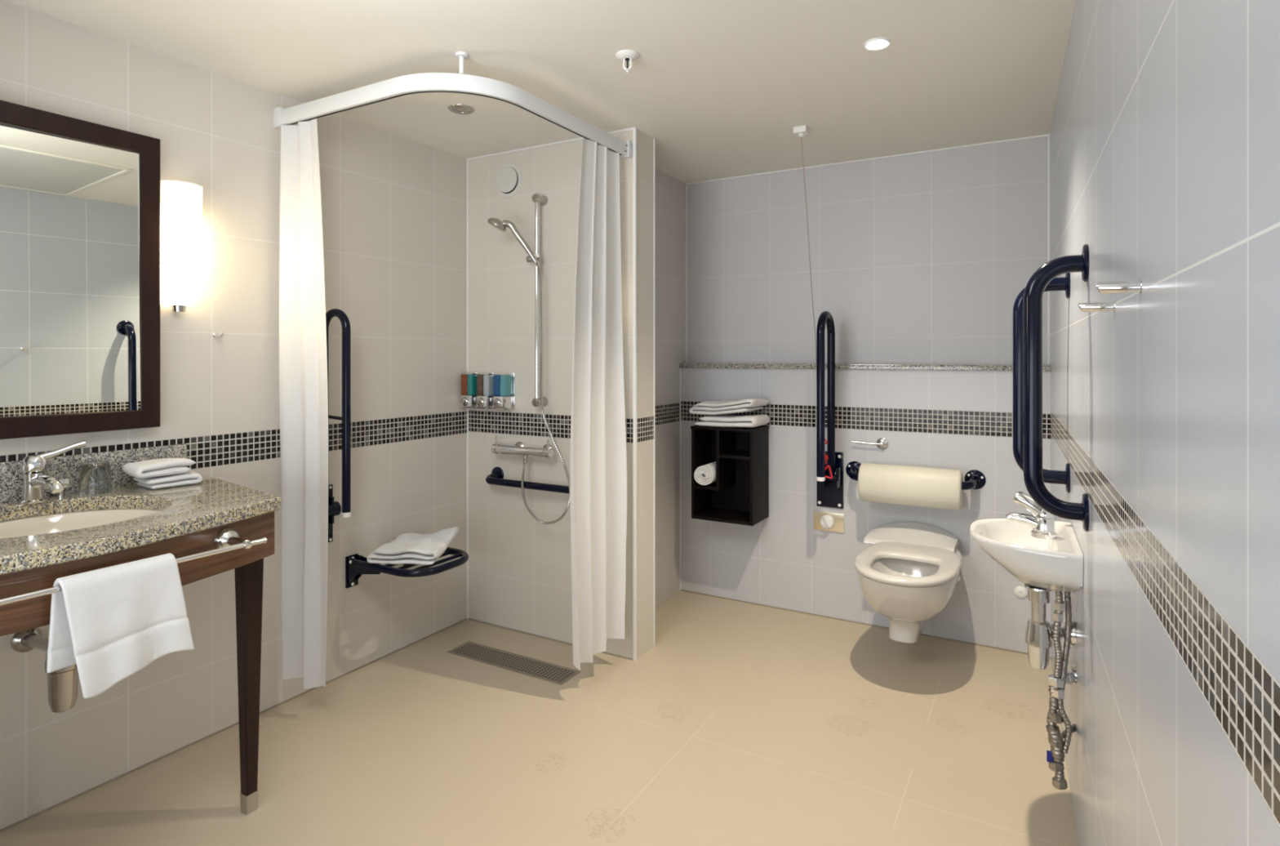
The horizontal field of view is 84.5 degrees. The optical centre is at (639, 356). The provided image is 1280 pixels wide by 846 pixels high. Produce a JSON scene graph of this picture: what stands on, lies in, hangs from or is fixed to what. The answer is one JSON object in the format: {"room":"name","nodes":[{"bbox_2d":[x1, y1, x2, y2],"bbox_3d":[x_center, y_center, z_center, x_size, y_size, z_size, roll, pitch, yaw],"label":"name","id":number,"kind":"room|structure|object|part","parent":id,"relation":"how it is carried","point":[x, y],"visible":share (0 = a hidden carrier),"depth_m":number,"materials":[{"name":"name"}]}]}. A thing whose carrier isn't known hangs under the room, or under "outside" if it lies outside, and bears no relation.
{"room":"accessible bathroom","nodes":[
{"label":"accessible bathroom","id":0,"kind":"room"},
{"bbox_2d":[0,0,466,829],"bbox_3d":[-1.768,0.170,2.264,0.100,2.400,3.670,0,0,30],"label":"wall","id":1,"kind":"structure","parent":0,"point":[394,206],"depth_m":2.69,"materials":[{"name":"tile"}]},
{"bbox_2d":[0,99,159,439],"bbox_3d":[-1.860,-0.245,1.954,0.050,0.961,0.954,0,0,30],"label":"wall mirror","id":2,"kind":"object","parent":1,"relation":"attached to","point":[80,199],"visible":1,"depth_m":2.16,"materials":[{"name":"brown wood"}]},
{"bbox_2d":[160,180,202,311],"bbox_3d":[-1.569,-0.372,2.419,0.091,0.438,0.144,0,0,30],"label":"wall sconce","id":3,"kind":"object","parent":1,"relation":"attached to","point":[180,202],"visible":0.97,"depth_m":2.39,"materials":[{"name":"beige glass"}]},
{"bbox_2d":[212,332,223,337],"bbox_3d":[-1.521,-0.077,2.546,0.048,0.019,0.019,0,0,30],"label":"robe hook","id":4,"kind":"object","parent":1,"relation":"attached to","point":[215,335],"visible":1,"depth_m":2.54,"materials":[{"name":"silver metal"}]},
{"bbox_2d":[0,617,467,832],"bbox_3d":[-1.766,1.367,2.162,0.005,0.006,3.495,0,0,30],"label":"baseboard","id":5,"kind":"structure","parent":1,"relation":"attached to","point":[451,625],"depth_m":2.47,"materials":[{"name":"beige"}]},
{"bbox_2d":[325,308,351,542],"bbox_3d":[-1.249,0.293,2.869,0.199,0.974,0.135,0,0,30],"label":"grab rail","id":6,"kind":"object","parent":1,"relation":"attached to","point":[334,507],"visible":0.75,"depth_m":2.82,"materials":[{"name":"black metal"}]},
{"bbox_3d":[-1.303,0.660,2.900,0.075,0.240,0.135,0,0,30],"label":"hinge plate","id":7,"kind":"part","parent":6,"relation":"part of","materials":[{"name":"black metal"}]},
{"bbox_2d":[345,546,468,588],"bbox_3d":[-0.987,0.930,3.088,0.436,0.136,0.379,0,0,30],"label":"shower seat","id":8,"kind":"object","parent":1,"relation":"attached to","point":[357,565],"visible":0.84,"depth_m":3.00,"materials":[{"name":"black metal"}]},
{"bbox_3d":[-0.964,0.888,3.077,0.386,0.030,0.371,0,0,30],"label":"seat frame","id":9,"kind":"part","parent":8,"relation":"part of","materials":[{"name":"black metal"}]},
{"bbox_2d":[366,526,458,564],"bbox_3d":[-0.981,0.819,3.070,0.315,0.104,0.276,0,0,6],"label":"folded towel","id":10,"kind":"object","parent":8,"relation":"on","point":[406,548],"visible":1,"depth_m":2.97,"materials":[{"name":"white fabric"}]},
{"bbox_2d":[0,590,1078,845],"bbox_3d":[-0.261,1.410,1.907,3.150,0.080,4.750,0,0,30],"label":"floor","id":11,"kind":"structure","parent":0,"point":[743,723],"depth_m":2.44,"materials":[{"name":"plastic"}]},
{"bbox_2d":[0,511,274,814],"bbox_3d":[-1.578,0.913,1.792,0.700,0.911,1.050,0,0,30],"label":"table","id":12,"kind":"object","parent":11,"relation":"on","point":[247,565],"visible":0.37,"depth_m":2.00,"materials":[{"name":"brown wood"}]},
{"bbox_2d":[0,526,266,605],"bbox_3d":[-1.276,0.506,1.609,0.112,0.070,0.818,0,0,30],"label":"towel rail","id":13,"kind":"object","parent":12,"relation":"attached to","point":[228,539],"visible":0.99,"depth_m":1.85,"materials":[{"name":"silver metal"}]},
{"bbox_2d":[46,553,194,698],"bbox_3d":[-1.196,0.618,1.641,0.077,0.270,0.277,0,0,30],"label":"hand towel","id":14,"kind":"object","parent":13,"relation":"hanging from","point":[112,622],"visible":1,"depth_m":1.61,"materials":[{"name":"white fabric"}]},
{"bbox_2d":[0,443,280,574],"bbox_3d":[-1.566,0.381,1.785,0.727,0.154,1.280,0,0,30],"label":"countertop","id":15,"kind":"structure","parent":12,"relation":"on","point":[211,502],"depth_m":2.02,"materials":[{"name":"grey stone"}]},
{"bbox_2d":[19,440,85,504],"bbox_3d":[-1.710,0.336,2.036,0.133,0.168,0.162,0,0,-16],"label":"mixer tap","id":16,"kind":"object","parent":15,"relation":"on","point":[35,480],"visible":1,"depth_m":2.01,"materials":[{"name":"silver metal"}]},
{"bbox_3d":[-1.690,0.362,2.006,0.131,0.049,0.035,0,0,23],"label":"spout","id":17,"kind":"part","parent":16,"relation":"part of","materials":[{"name":"silver metal"}]},
{"bbox_3d":[-1.723,0.292,2.071,0.056,0.080,0.147,0,0,30],"label":"lever","id":18,"kind":"part","parent":16,"relation":"part of","materials":[{"name":"silver metal"}]},
{"bbox_3d":[-1.728,0.405,2.103,0.012,0.030,0.012,0,0,30],"label":"rod","id":19,"kind":"part","parent":15,"relation":"part of","materials":[{"name":"silver metal"}]},
{"bbox_3d":[-1.728,0.393,2.103,0.024,0.054,0.034,0,0,30],"label":"vanity waste knob","id":20,"kind":"part","parent":15,"relation":"part of","materials":[{"name":"silver metal"}]},
{"bbox_3d":[-1.728,0.379,2.103,0.024,0.026,0.034,0,0,30],"label":"knob","id":21,"kind":"part","parent":15,"relation":"part of","materials":[{"name":"silver metal"}]},
{"bbox_2d":[0,508,160,537],"bbox_3d":[-1.551,0.528,1.869,0.500,0.136,0.555,0,0,30],"label":"undermount sink","id":22,"kind":"object","parent":15,"relation":"in","point":[61,522],"visible":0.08,"depth_m":2.06,"materials":[{"name":"beige ceramic"}]},
{"bbox_2d":[10,627,78,712],"bbox_3d":[-1.666,0.770,1.974,0.381,0.353,0.076,0,0,36],"label":"trap","id":23,"kind":"object","parent":22,"relation":"attached to","point":[62,683],"visible":0.42,"depth_m":1.87,"materials":[{"name":"silver metal"}]},
{"bbox_2d":[44,644,78,712],"bbox_3d":[-1.542,0.851,1.885,0.076,0.192,0.076,0,0,30],"label":"bottle","id":24,"kind":"object","parent":23,"relation":"attached to","point":[62,683],"depth_m":1.86,"materials":[{"name":"metal"}]},
{"bbox_2d":[79,460,111,495],"bbox_3d":[-1.677,0.373,2.172,0.080,0.094,0.080,0,0,30],"label":"drinking glass","id":25,"kind":"object","parent":15,"relation":"on","point":[95,476],"visible":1,"depth_m":2.14,"materials":[{"name":"clear glass"}]},
{"bbox_2d":[133,471,202,488],"bbox_3d":[-1.534,0.400,2.296,0.130,0.038,0.160,0,0,37],"label":"cloth","id":26,"kind":"object","parent":15,"relation":"on","point":[190,477],"visible":0.89,"depth_m":2.25,"materials":[{"name":"white fabric"}]},
{"bbox_2d":[122,457,195,478],"bbox_3d":[-1.554,0.356,2.276,0.134,0.048,0.170,0,0,34],"label":"cloth","id":27,"kind":"object","parent":26,"relation":"on","point":[163,466],"visible":1,"depth_m":2.24,"materials":[{"name":"white fabric"}]},
{"bbox_3d":[-1.179,0.886,2.126,0.060,0.857,0.060,0,0,30],"label":"leg","id":28,"kind":"part","parent":12,"relation":"part of","materials":[{"name":"brown wood"}]},
{"bbox_2d":[446,640,581,684],"bbox_3d":[-0.576,1.368,3.163,0.655,0.003,0.145,0,0,30],"label":"floor drain","id":29,"kind":"object","parent":11,"relation":"on","point":[549,672],"visible":1,"depth_m":3.15,"materials":[{"name":"silver metal"}]},
{"bbox_2d":[4,0,1075,182],"bbox_3d":[-0.261,-1.070,1.907,3.150,0.080,4.750,0,0,30],"label":"ceiling","id":30,"kind":"structure","parent":0,"point":[722,88],"depth_m":2.48,"materials":[{"name":"white paint"}]},
{"bbox_2d":[273,51,632,159],"bbox_3d":[-0.648,-0.962,2.696,1.461,0.136,0.626,0,0,-17],"label":"track","id":31,"kind":"object","parent":30,"relation":"hanging from","point":[460,82],"visible":0.98,"depth_m":2.53,"materials":[{"name":"white metal"}]},
{"bbox_2d":[279,118,328,688],"bbox_3d":[-1.272,0.181,2.701,0.260,2.158,0.066,0,0,21],"label":"shower curtain","id":32,"kind":"object","parent":31,"relation":"hanging from","point":[303,357],"visible":1,"depth_m":2.69,"materials":[{"name":"white fabric"}]},
{"bbox_2d":[569,136,626,670],"bbox_3d":[-0.183,0.178,2.953,0.078,2.153,0.402,0,0,28],"label":"shower curtain","id":33,"kind":"object","parent":31,"relation":"hanging from","point":[598,461],"visible":1,"depth_m":2.98,"materials":[{"name":"white fabric"}]},
{"bbox_2d":[448,103,474,114],"bbox_3d":[-0.744,-1.026,2.933,0.108,0.007,0.108,0,0,30],"label":"recessed light","id":34,"kind":"object","parent":30,"relation":"in","point":[456,108],"visible":1,"depth_m":2.93,"materials":[{"name":"silver metal"}]},
{"bbox_2d":[615,49,639,72],"bbox_3d":[-0.043,-1.000,2.408,0.080,0.061,0.080,0,0,30],"label":"sprinkler head","id":35,"kind":"object","parent":30,"relation":"attached to","point":[627,55],"visible":1,"depth_m":2.40},
{"bbox_3d":[-0.043,-1.000,2.408,0.016,0.034,0.016,0,0,30],"label":"bulb","id":36,"kind":"part","parent":35,"relation":"part of","materials":[{"name":"black"}]},
{"bbox_2d":[792,124,832,479],"bbox_3d":[0.816,-0.214,3.317,0.090,1.632,0.394,0,0,30],"label":"pull cord","id":37,"kind":"object","parent":30,"relation":"hanging from","point":[800,131],"visible":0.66,"depth_m":3.27,"materials":[{"name":"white fabric"}]},
{"bbox_2d":[792,124,809,136],"bbox_3d":[0.727,-1.016,3.175,0.060,0.028,0.060,0,0,30],"label":"switch","id":38,"kind":"object","parent":37,"relation":"attached to","point":[800,131],"depth_m":3.16,"materials":[{"name":"white plastic"}]},
{"bbox_3d":[0.801,-0.304,3.341,0.029,1.369,0.367,0,0,28],"label":"cord","id":39,"kind":"part","parent":37,"relation":"part of","materials":[{"name":"white fabric"}]},
{"bbox_3d":[0.918,0.568,3.468,0.063,0.068,0.009,0,0,30],"label":"triangle pull","id":40,"kind":"part","parent":37,"relation":"part of","materials":[{"name":"red plastic"}]},
{"bbox_2d":[863,36,891,49],"bbox_3d":[0.780,-1.026,2.318,0.086,0.007,0.086,0,0,30],"label":"recessed light","id":41,"kind":"object","parent":30,"relation":"in","point":[876,43],"visible":1,"depth_m":2.31,"materials":[{"name":"white plastic"}]},
{"bbox_2d":[520,262,570,524],"bbox_3d":[-0.447,0.167,3.280,0.332,1.220,0.067,0,0,42],"label":"shower hose","id":42,"kind":"object","parent":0,"point":[536,264],"visible":0.98,"depth_m":3.32,"materials":[{"name":"silver metal"}]},
{"bbox_2d":[468,128,653,658],"bbox_3d":[-0.416,0.170,3.506,1.010,2.400,0.180,0,0,30],"label":"wall","id":43,"kind":"structure","parent":0,"point":[520,566],"depth_m":3.44,"materials":[{"name":"tile"}]},
{"bbox_2d":[466,158,468,619],"bbox_3d":[-0.898,0.170,3.677,0.012,2.400,0.012,0,0,30],"label":"trim","id":44,"kind":"structure","parent":43,"relation":"attached to","point":[467,158],"depth_m":3.67,"materials":[{"name":"white plastic"}]},
{"bbox_2d":[460,371,482,408],"bbox_3d":[-0.873,0.172,3.616,0.106,0.185,0.086,0,0,30],"label":"soap dispenser","id":45,"kind":"object","parent":43,"relation":"attached to","point":[468,379],"visible":0.84,"depth_m":3.59,"materials":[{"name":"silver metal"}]},
{"bbox_3d":[-0.870,0.087,3.617,0.076,0.010,0.056,0,0,30],"label":"lid","id":46,"kind":"part","parent":45,"relation":"part of","materials":[{"name":"silver metal"}]},
{"bbox_2d":[476,372,497,408],"bbox_3d":[-0.780,0.172,3.562,0.106,0.185,0.086,0,0,30],"label":"soap dispenser","id":47,"kind":"object","parent":43,"relation":"attached to","point":[485,396],"visible":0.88,"depth_m":3.54,"materials":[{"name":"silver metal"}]},
{"bbox_3d":[-0.777,0.087,3.563,0.076,0.010,0.056,0,0,30],"label":"lid","id":48,"kind":"part","parent":47,"relation":"part of","materials":[{"name":"silver metal"}]},
{"bbox_2d":[493,372,515,409],"bbox_3d":[-0.686,0.172,3.508,0.106,0.185,0.086,0,0,30],"label":"soap dispenser","id":49,"kind":"object","parent":43,"relation":"attached to","point":[504,383],"visible":1,"depth_m":3.49,"materials":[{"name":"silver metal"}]},
{"bbox_3d":[-0.683,0.087,3.510,0.076,0.010,0.056,0,0,30],"label":"lid","id":50,"kind":"part","parent":49,"relation":"part of","materials":[{"name":"silver metal"}]},
{"bbox_3d":[-0.668,0.172,3.540,0.106,0.185,0.012,0,0,30],"label":"plate","id":51,"kind":"part","parent":49,"relation":"part of","materials":[{"name":"silver metal"}]},
{"bbox_2d":[494,162,522,198],"bbox_3d":[-0.665,-0.884,3.537,0.176,0.176,0.015,0,0,30],"label":"air vent","id":52,"kind":"object","parent":43,"relation":"in","point":[508,178],"visible":1,"depth_m":3.53,"materials":[{"name":"white plastic"}]},
{"bbox_2d":[490,435,554,462],"bbox_3d":[-0.561,0.453,3.431,0.358,0.115,0.094,0,0,30],"label":"shower mixer","id":53,"kind":"object","parent":43,"relation":"attached to","point":[519,448],"visible":1,"depth_m":3.39,"materials":[{"name":"silver metal"}]},
{"bbox_3d":[-0.711,0.439,3.491,0.038,0.086,0.048,0,0,30],"label":"control knob","id":54,"kind":"part","parent":53,"relation":"part of","materials":[{"name":"silver metal"}]},
{"bbox_2d":[522,455,527,462],"bbox_3d":[-0.554,0.493,3.401,0.024,0.035,0.024,0,0,30],"label":"outlet","id":55,"kind":"object","parent":53,"relation":"attached to","point":[525,457],"depth_m":3.39,"materials":[{"name":"metal"}]},
{"bbox_3d":[-0.433,0.439,3.332,0.038,0.086,0.048,0,0,30],"label":"control knob","id":56,"kind":"part","parent":53,"relation":"part of","materials":[{"name":"silver metal"}]},
{"bbox_2d":[485,466,568,493],"bbox_3d":[-0.494,0.609,3.396,0.655,0.098,0.101,0,0,30],"label":"grab rail","id":57,"kind":"object","parent":43,"relation":"attached to","point":[496,477],"visible":0.62,"depth_m":3.39,"materials":[{"name":"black metal"}]},
{"bbox_2d":[525,193,547,406],"bbox_3d":[-0.499,-0.269,3.398,0.086,1.026,0.091,0,0,30],"label":"shower riser","id":58,"kind":"object","parent":43,"relation":"attached to","point":[537,199],"visible":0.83,"depth_m":3.38,"materials":[{"name":"silver metal"}]},
{"bbox_2d":[487,217,537,263],"bbox_3d":[-0.603,-0.544,3.334,0.235,0.213,0.098,0,0,-16],"label":"handset","id":59,"kind":"object","parent":58,"relation":"attached to","point":[501,225],"visible":1,"depth_m":3.30,"materials":[{"name":"silver metal"}]},
{"bbox_3d":[-0.562,-0.539,3.314,0.166,0.203,0.039,0,0,-7],"label":"handle","id":60,"kind":"part","parent":59,"relation":"part of","materials":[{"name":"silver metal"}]},
{"bbox_3d":[-0.494,-0.265,3.384,0.021,1.000,0.021,0,0,30],"label":"rail","id":61,"kind":"part","parent":58,"relation":"part of","materials":[{"name":"silver metal"}]},
{"bbox_2d":[468,617,632,660],"bbox_3d":[-0.460,1.367,3.425,1.015,0.006,0.005,0,0,30],"label":"baseboard","id":62,"kind":"structure","parent":43,"relation":"attached to","point":[530,633],"depth_m":3.44,"materials":[{"name":"beige"}]},
{"bbox_2d":[467,127,634,159],"bbox_3d":[-0.462,-1.027,3.426,1.010,0.010,0.010,0,0,30],"label":"trim","id":63,"kind":"structure","parent":43,"relation":"attached to","point":[632,128],"depth_m":3.43,"materials":[{"name":"white plastic"}]},
{"bbox_2d":[632,127,636,661],"bbox_3d":[-0.023,0.170,3.177,0.014,2.400,0.014,0,0,30],"label":"trim","id":64,"kind":"structure","parent":43,"relation":"attached to","point":[634,130],"depth_m":3.17,"materials":[{"name":"white"}]},
{"bbox_2d":[653,137,655,646],"bbox_3d":[0.067,0.170,3.333,0.008,2.400,0.008,0,0,30],"label":"trim","id":65,"kind":"structure","parent":43,"relation":"attached to","point":[654,138],"depth_m":3.33,"materials":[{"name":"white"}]},
{"bbox_2d":[655,168,685,605],"bbox_3d":[0.044,0.170,3.897,0.100,2.400,0.955,0,0,30],"label":"wall","id":66,"kind":"structure","parent":0,"point":[670,192],"depth_m":4.00,"materials":[{"name":"tile"}]},
{"bbox_2d":[680,368,1050,657],"bbox_3d":[1.094,0.719,3.741,1.877,1.303,0.180,0,0,30],"label":"wall","id":67,"kind":"structure","parent":0,"point":[962,420],"depth_m":3.64,"materials":[{"name":"tile"}]},
{"bbox_2d":[680,367,680,590],"bbox_3d":[0.236,0.719,4.127,0.008,1.303,0.008,0,0,30],"label":"trim","id":68,"kind":"structure","parent":67,"relation":"attached to","point":[680,367],"depth_m":4.12,"materials":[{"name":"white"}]},
{"bbox_2d":[690,424,768,525],"bbox_3d":[0.491,0.628,3.840,0.358,0.500,0.248,0,0,30],"label":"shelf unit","id":69,"kind":"object","parent":67,"relation":"attached to","point":[740,492],"visible":0.88,"depth_m":3.84,"materials":[{"name":"black wood"}]},
{"bbox_3d":[0.346,0.635,3.925,0.016,0.486,0.245,0,0,30],"label":"panel","id":70,"kind":"part","parent":69,"relation":"part of","materials":[{"name":"black wood"}]},
{"bbox_2d":[693,461,715,484],"bbox_3d":[0.394,0.632,3.859,0.115,0.111,0.222,0,0,30],"label":"rolled towel","id":71,"kind":"object","parent":69,"relation":"on","point":[705,474],"visible":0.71,"depth_m":3.77,"materials":[{"name":"white fabric"}]},
{"bbox_2d":[693,480,735,490],"bbox_3d":[0.415,0.706,3.883,0.145,0.016,0.235,0,0,30],"label":"shelf","id":72,"kind":"object","parent":69,"relation":"attached to","point":[713,486],"depth_m":3.81,"materials":[{"name":"black wood"}]},
{"bbox_3d":[0.492,0.870,3.842,0.320,0.016,0.245,0,0,30],"label":"panel","id":73,"kind":"part","parent":69,"relation":"part of","materials":[{"name":"black wood"}]},
{"bbox_3d":[0.491,0.386,3.840,0.358,0.015,0.248,0,0,30],"label":"panel","id":74,"kind":"part","parent":69,"relation":"part of","materials":[{"name":"black wood"}]},
{"bbox_3d":[0.551,0.627,3.945,0.320,0.470,0.008,0,0,30],"label":"panel","id":75,"kind":"part","parent":69,"relation":"part of","materials":[{"name":"black wood"}]},
{"bbox_2d":[694,413,769,426],"bbox_3d":[0.504,0.345,3.820,0.350,0.066,0.243,0,0,30],"label":"folded towel","id":76,"kind":"object","parent":69,"relation":"on","point":[721,420],"visible":1,"depth_m":3.73,"materials":[{"name":"white fabric"}]},
{"bbox_2d":[688,398,769,414],"bbox_3d":[0.485,0.267,3.828,0.384,0.094,0.255,0,0,30],"label":"folded towel","id":77,"kind":"object","parent":76,"relation":"on","point":[722,406],"visible":1,"depth_m":3.74,"materials":[{"name":"white fabric"}]},
{"bbox_2d":[719,449,750,459],"bbox_3d":[0.553,0.530,3.803,0.175,0.016,0.235,0,0,30],"label":"shelf","id":78,"kind":"object","parent":69,"relation":"attached to","point":[723,454],"depth_m":3.75,"materials":[{"name":"black wood"}]},
{"bbox_3d":[0.638,0.635,3.758,0.016,0.486,0.245,0,0,30],"label":"panel","id":79,"kind":"part","parent":69,"relation":"part of","materials":[{"name":"black wood"}]},
{"bbox_2d":[813,511,844,533],"bbox_3d":[0.982,0.867,3.682,0.158,0.097,0.034,0,0,30],"label":"control plate","id":80,"kind":"object","parent":67,"relation":"attached to","point":[824,521],"visible":1,"depth_m":3.68,"materials":[{"name":"gold metal"}]},
{"bbox_3d":[0.976,0.867,3.683,0.074,0.074,0.024,0,0,30],"label":"knob","id":81,"kind":"part","parent":80,"relation":"part of","materials":[{"name":"white plastic"}]},
{"bbox_2d":[816,311,843,508],"bbox_3d":[0.924,0.281,3.567,0.139,1.018,0.291,0,0,30],"label":"grab rail","id":82,"kind":"object","parent":67,"relation":"attached to","point":[829,492],"visible":0.98,"depth_m":3.60,"materials":[{"name":"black metal"}]},
{"bbox_3d":[0.972,0.644,3.650,0.139,0.292,0.100,0,0,30],"label":"hinge plate","id":83,"kind":"part","parent":82,"relation":"part of","materials":[{"name":"black metal"}]},
{"bbox_2d":[679,363,1050,371],"bbox_3d":[1.065,0.054,3.692,1.875,0.026,0.095,0,0,30],"label":"granite ledge","id":84,"kind":"object","parent":67,"relation":"on","point":[773,366],"visible":0.94,"depth_m":3.58,"materials":[{"name":"grey stone"}]},
{"bbox_2d":[680,589,1050,658],"bbox_3d":[1.047,1.367,3.662,1.875,0.006,0.005,0,0,30],"label":"baseboard","id":85,"kind":"structure","parent":67,"relation":"attached to","point":[986,646],"depth_m":3.64,"materials":[{"name":"beige"}]},
{"bbox_2d":[852,437,888,448],"bbox_3d":[1.167,0.440,3.575,0.173,0.058,0.036,0,0,30],"label":"flush lever","id":86,"kind":"object","parent":67,"relation":"attached to","point":[882,442],"visible":1,"depth_m":3.55,"materials":[{"name":"silver metal"}]},
{"bbox_3d":[1.149,0.438,3.573,0.145,0.017,0.012,0,0,28],"label":"handle","id":87,"kind":"part","parent":86,"relation":"part of","materials":[{"name":"silver metal"}]},
{"bbox_2d":[853,520,961,643],"bbox_3d":[1.184,1.024,3.128,0.444,0.417,0.795,0,0,30],"label":"toilet","id":88,"kind":"object","parent":67,"relation":"attached to","point":[908,574],"visible":1,"depth_m":3.03,"materials":[{"name":"white ceramic"}]},
{"bbox_3d":[1.148,0.886,3.033,0.410,0.027,0.595,0,0,30],"label":"seat","id":89,"kind":"part","parent":88,"relation":"part of","materials":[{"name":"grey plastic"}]},
{"bbox_2d":[845,461,986,510],"bbox_3d":[1.302,0.620,3.407,0.652,0.188,0.199,0,0,30],"label":"padded backrest","id":90,"kind":"object","parent":67,"relation":"attached to","point":[914,486],"visible":1,"depth_m":3.33,"materials":[{"name":"beige leather"}]},
{"bbox_3d":[1.315,0.593,3.430,0.598,0.052,0.147,0,0,30],"label":"rail","id":91,"kind":"part","parent":90,"relation":"part of","materials":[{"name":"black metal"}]},
{"bbox_2d":[1013,586,1027,598],"bbox_3d":[1.757,1.089,3.251,0.056,0.056,0.012,0,0,30],"label":"cap","id":92,"kind":"object","parent":67,"relation":"attached to","point":[1021,592],"visible":1,"depth_m":3.25,"materials":[{"name":"white plastic"}]},
{"bbox_2d":[687,136,1047,364],"bbox_3d":[1.113,-0.481,3.777,1.873,1.097,0.100,0,0,30],"label":"wall","id":93,"kind":"structure","parent":0,"point":[922,258],"depth_m":3.66,"materials":[{"name":"tile"}]},
{"bbox_2d":[685,184,687,363],"bbox_3d":[0.276,-0.494,4.197,0.008,1.071,0.008,0,0,30],"label":"trim","id":94,"kind":"structure","parent":93,"relation":"attached to","point":[686,184],"depth_m":4.19,"materials":[{"name":"white"}]},
{"bbox_2d":[685,133,1049,184],"bbox_3d":[1.085,-1.027,3.732,1.871,0.010,0.010,0,0,30],"label":"trim","id":95,"kind":"structure","parent":93,"relation":"attached to","point":[1045,135],"depth_m":3.64,"materials":[{"name":"white"}]},
{"bbox_2d":[1047,134,1049,364],"bbox_3d":[1.896,-0.494,3.268,0.010,1.071,0.010,0,0,30],"label":"trim","id":96,"kind":"structure","parent":93,"relation":"attached to","point":[1048,135],"depth_m":3.26,"materials":[{"name":"white plastic"}]},
{"bbox_2d":[1031,516,1057,539],"bbox_3d":[1.167,0.489,2.038,0.066,0.064,0.066,0,0,30],"label":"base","id":97,"kind":"object","parent":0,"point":[1043,527],"depth_m":2.02,"materials":[{"name":"silver metal"}]},
{"bbox_2d":[1049,0,1279,845],"bbox_3d":[0.921,0.170,1.276,0.100,2.400,4.638,0,0,27],"label":"wall","id":98,"kind":"structure","parent":0,"point":[1165,131],"depth_m":0.84,"materials":[{"name":"tile"}]},
{"bbox_2d":[968,518,1083,592],"bbox_3d":[1.132,0.591,2.085,0.286,0.147,0.412,0,0,30],"label":"basin","id":99,"kind":"object","parent":98,"relation":"attached to","point":[1056,564],"visible":0.93,"depth_m":1.96,"materials":[{"name":"white ceramic"}]},
{"bbox_2d":[1005,491,1057,539],"bbox_3d":[1.139,0.459,2.054,0.131,0.125,0.066,0,0,30],"label":"tap","id":100,"kind":"object","parent":99,"relation":"on","point":[1042,522],"visible":0.85,"depth_m":2.03,"materials":[{"name":"silver metal"}]},
{"bbox_3d":[1.128,0.485,2.060,0.106,0.052,0.044,0,0,30],"label":"spout","id":101,"kind":"part","parent":100,"relation":"part of","materials":[{"name":"silver metal"}]},
{"bbox_3d":[1.146,0.435,2.050,0.104,0.078,0.054,0,0,30],"label":"lever","id":102,"kind":"part","parent":100,"relation":"part of","materials":[{"name":"silver metal"}]},
{"bbox_2d":[1024,583,1077,669],"bbox_3d":[1.196,0.786,2.042,0.153,0.240,0.076,0,0,6],"label":"trap","id":103,"kind":"object","parent":99,"relation":"attached to","point":[1038,633],"visible":0.76,"depth_m":2.02,"materials":[{"name":"silver metal"}]},
{"bbox_2d":[1025,617,1052,669],"bbox_3d":[1.157,0.836,2.046,0.070,0.141,0.070,0,0,30],"label":"bottle","id":104,"kind":"object","parent":103,"relation":"attached to","point":[1038,633],"depth_m":2.02,"materials":[{"name":"silver metal"}]},
{"bbox_2d":[1013,272,1070,493],"bbox_3d":[1.302,0.078,2.289,0.161,0.714,0.094,0,0,30],"label":"grab rail","id":105,"kind":"object","parent":98,"relation":"attached to","point":[1057,477],"visible":0.7,"depth_m":2.29,"materials":[{"name":"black metal"}]},
{"bbox_2d":[1023,244,1088,531],"bbox_3d":[1.052,0.078,1.786,0.141,0.714,0.094,0,0,30],"label":"grab rail","id":106,"kind":"object","parent":98,"relation":"attached to","point":[1034,289],"visible":1,"depth_m":1.79,"materials":[{"name":"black metal"}]},
{"bbox_2d":[1045,591,1076,790],"bbox_3d":[1.225,0.938,2.020,0.130,0.576,0.057,0,0,-24],"label":"pipe","id":107,"kind":"object","parent":98,"relation":"attached to","point":[1061,676],"visible":0.97,"depth_m":2.00,"materials":[{"name":"silver metal"}]},
{"bbox_2d":[1078,300,1115,311],"bbox_3d":[0.853,-0.092,1.316,0.059,0.021,0.021,0,0,30],"label":"robe hook","id":108,"kind":"object","parent":98,"relation":"attached to","point":[1096,306],"visible":1,"depth_m":1.31,"materials":[{"name":"silver metal"}]},
{"bbox_3d":[0.877,-0.092,1.302,0.003,0.021,0.021,0,0,27],"label":"wall plate","id":109,"kind":"part","parent":108,"relation":"part of","materials":[{"name":"silver metal"}]},
{"bbox_2d":[1094,279,1143,293],"bbox_3d":[0.721,-0.103,1.062,0.060,0.021,0.021,0,0,30],"label":"robe hook","id":110,"kind":"object","parent":98,"relation":"attached to","point":[1135,286],"visible":1,"depth_m":1.05,"materials":[{"name":"silver metal"}]},
{"bbox_3d":[0.745,-0.103,1.048,0.003,0.021,0.021,0,0,27],"label":"wall plate","id":111,"kind":"part","parent":110,"relation":"part of","materials":[{"name":"silver metal"}]}
]}

